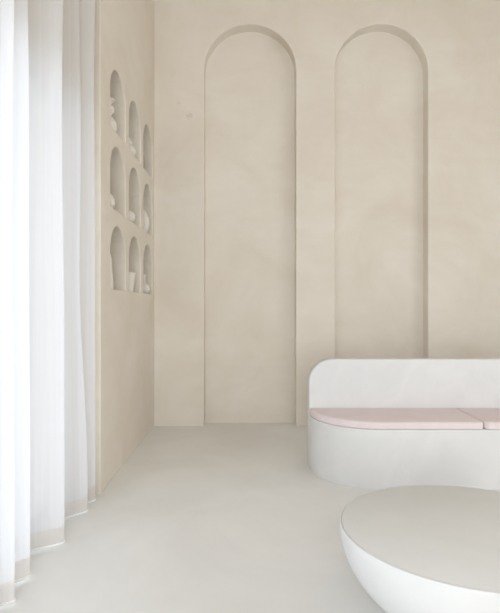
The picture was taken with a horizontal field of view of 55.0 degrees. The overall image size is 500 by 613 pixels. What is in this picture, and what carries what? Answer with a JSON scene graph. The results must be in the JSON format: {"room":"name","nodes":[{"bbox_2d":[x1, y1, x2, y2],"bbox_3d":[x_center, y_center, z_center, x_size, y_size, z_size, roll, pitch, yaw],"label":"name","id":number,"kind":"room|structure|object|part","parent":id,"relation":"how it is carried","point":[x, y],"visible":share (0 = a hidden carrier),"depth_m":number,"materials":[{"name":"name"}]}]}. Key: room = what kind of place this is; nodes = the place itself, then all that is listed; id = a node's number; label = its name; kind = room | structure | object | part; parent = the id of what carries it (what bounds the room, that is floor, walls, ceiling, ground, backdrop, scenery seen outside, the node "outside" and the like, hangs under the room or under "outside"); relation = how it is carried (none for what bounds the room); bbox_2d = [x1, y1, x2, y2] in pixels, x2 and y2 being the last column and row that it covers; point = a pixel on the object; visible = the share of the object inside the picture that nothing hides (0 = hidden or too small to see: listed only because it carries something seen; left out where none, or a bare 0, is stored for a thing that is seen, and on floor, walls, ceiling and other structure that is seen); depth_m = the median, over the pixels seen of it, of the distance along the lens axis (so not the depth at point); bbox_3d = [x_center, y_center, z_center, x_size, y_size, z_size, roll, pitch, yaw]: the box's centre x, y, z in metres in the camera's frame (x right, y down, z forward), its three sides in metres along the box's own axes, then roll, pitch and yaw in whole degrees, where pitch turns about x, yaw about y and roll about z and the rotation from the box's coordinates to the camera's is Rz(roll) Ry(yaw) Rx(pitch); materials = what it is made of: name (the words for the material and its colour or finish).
{"room":"living room","nodes":[
{"label":"living room","id":0,"kind":"room"},
{"bbox_2d":[94,0,153,493],"bbox_3d":[-1.300,-1.200,4.135,0.600,5.100,1.860,0,0,0],"label":"wall","id":1,"kind":"structure","parent":0,"point":[129,23],"depth_m":3.92,"materials":[{"name":"paint"}]},
{"bbox_2d":[99,0,105,493],"bbox_3d":[-1.003,-1.200,3.261,0.014,4.900,0.118,0,0,0],"label":"trim","id":2,"kind":"structure","parent":1,"relation":"attached to","point":[102,3],"depth_m":3.24,"materials":[{"name":"paint"}]},
{"bbox_2d":[110,254,113,288],"bbox_3d":[-1.097,-0.306,3.615,0.133,0.360,0.133,0,0,-22],"label":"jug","id":3,"kind":"object","parent":1,"relation":"on","point":[111,273],"visible":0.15,"depth_m":3.60,"materials":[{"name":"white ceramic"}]},
{"bbox_2d":[110,193,114,207],"bbox_3d":[-1.105,-0.803,3.645,0.156,0.165,0.156,0,0,0],"label":"round vase","id":4,"kind":"object","parent":1,"relation":"on","point":[112,201],"visible":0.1,"depth_m":3.62,"materials":[{"name":"white ceramic"}]},
{"bbox_2d":[110,97,116,130],"bbox_3d":[-1.105,-1.444,3.665,0.169,0.270,0.169,0,0,0],"label":"vase","id":5,"kind":"object","parent":1,"relation":"on","point":[113,124],"visible":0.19,"depth_m":3.64,"materials":[{"name":"white ceramic"}]},
{"bbox_2d":[129,272,134,291],"bbox_3d":[-1.097,-0.211,4.220,0.173,0.170,0.173,0,0,0],"label":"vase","id":6,"kind":"object","parent":1,"relation":"on","point":[131,274],"visible":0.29,"depth_m":4.18,"materials":[{"name":"beige ceramic"}]},
{"bbox_2d":[129,210,134,221],"bbox_3d":[-1.100,-0.779,4.215,0.184,0.118,0.184,0,0,0],"label":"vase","id":7,"kind":"object","parent":1,"relation":"in","point":[131,214],"visible":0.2,"depth_m":4.17,"materials":[{"name":"white ceramic"}]},
{"bbox_2d":[129,137,135,155],"bbox_3d":[-1.100,-1.403,4.235,0.185,0.190,0.185,0,0,0],"label":"vase","id":8,"kind":"object","parent":1,"relation":"in","point":[131,147],"visible":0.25,"depth_m":4.20,"materials":[{"name":"white ceramic"}]},
{"bbox_2d":[143,209,149,231],"bbox_3d":[-1.075,-0.841,4.765,0.152,0.240,0.152,0,0,0],"label":"vase","id":9,"kind":"object","parent":1,"relation":"on","point":[146,222],"visible":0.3,"depth_m":4.72,"materials":[{"name":"white ceramic"}]},
{"bbox_2d":[143,274,149,293],"bbox_3d":[-1.062,-0.224,4.800,0.120,0.195,0.120,0,0,0],"label":"vase","id":10,"kind":"object","parent":1,"relation":"on","point":[146,288],"visible":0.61,"depth_m":4.77,"materials":[{"name":"white ceramic"}]},
{"bbox_2d":[0,423,499,612],"bbox_3d":[1.350,1.350,1.157,6.100,0.200,8.715,0,0,0],"label":"floor","id":11,"kind":"structure","parent":0,"point":[210,517],"depth_m":2.58,"materials":[{"name":"white concrete"}]},
{"bbox_2d":[307,358,499,488],"bbox_3d":[1.855,0.831,3.570,2.790,0.839,0.581,0,0,0],"label":"bench sofa","id":12,"kind":"object","parent":11,"relation":"on","point":[346,456],"visible":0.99,"depth_m":3.52,"materials":[{"name":"paint"}]},
{"bbox_2d":[309,408,482,429],"bbox_3d":[1.034,0.816,3.511,1.140,0.052,0.473,0,0,0],"label":"seat cushion","id":13,"kind":"object","parent":12,"relation":"on","point":[361,418],"visible":1,"depth_m":3.39,"materials":[{"name":"pink fabric"}]},
{"bbox_2d":[457,408,499,429],"bbox_3d":[2.427,0.816,3.511,1.638,0.052,0.473,0,0,0],"label":"seat cushion","id":14,"kind":"object","parent":12,"relation":"on","point":[490,417],"visible":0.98,"depth_m":3.48,"materials":[{"name":"pink fabric"}]},
{"bbox_2d":[339,485,499,612],"bbox_3d":[0.868,1.060,1.896,1.017,0.380,0.904,0,0,0],"label":"coffee table","id":15,"kind":"object","parent":11,"relation":"on","point":[411,548],"visible":1,"depth_m":1.75,"materials":[{"name":"paint"}]},
{"bbox_2d":[154,0,499,425],"bbox_3d":[1.450,-1.200,5.215,5.700,5.100,0.400,0,0,0],"label":"wall","id":16,"kind":"structure","parent":0,"point":[327,172],"depth_m":5.01,"materials":[{"name":"paint"}]},
{"bbox_3d":[1.350,-3.750,1.157,6.100,0.200,8.715,0,0,0],"label":"ceiling","id":17,"kind":"structure","parent":0,"visible":0},
{"bbox_2d":[0,0,95,606],"bbox_3d":[-1.051,-1.208,1.890,0.175,4.883,2.580,0,0,0],"label":"sheer curtain","id":18,"kind":"object","parent":17,"relation":"hanging from","point":[47,47],"visible":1,"depth_m":2.45,"materials":[{"name":"fabric"}]},
{"bbox_3d":[-1.048,1.228,1.995,0.168,0.010,2.318,0,0,0],"label":"weight cord","id":19,"kind":"part","parent":18,"relation":"part of","materials":[{"name":"white fabric"}]}
]}

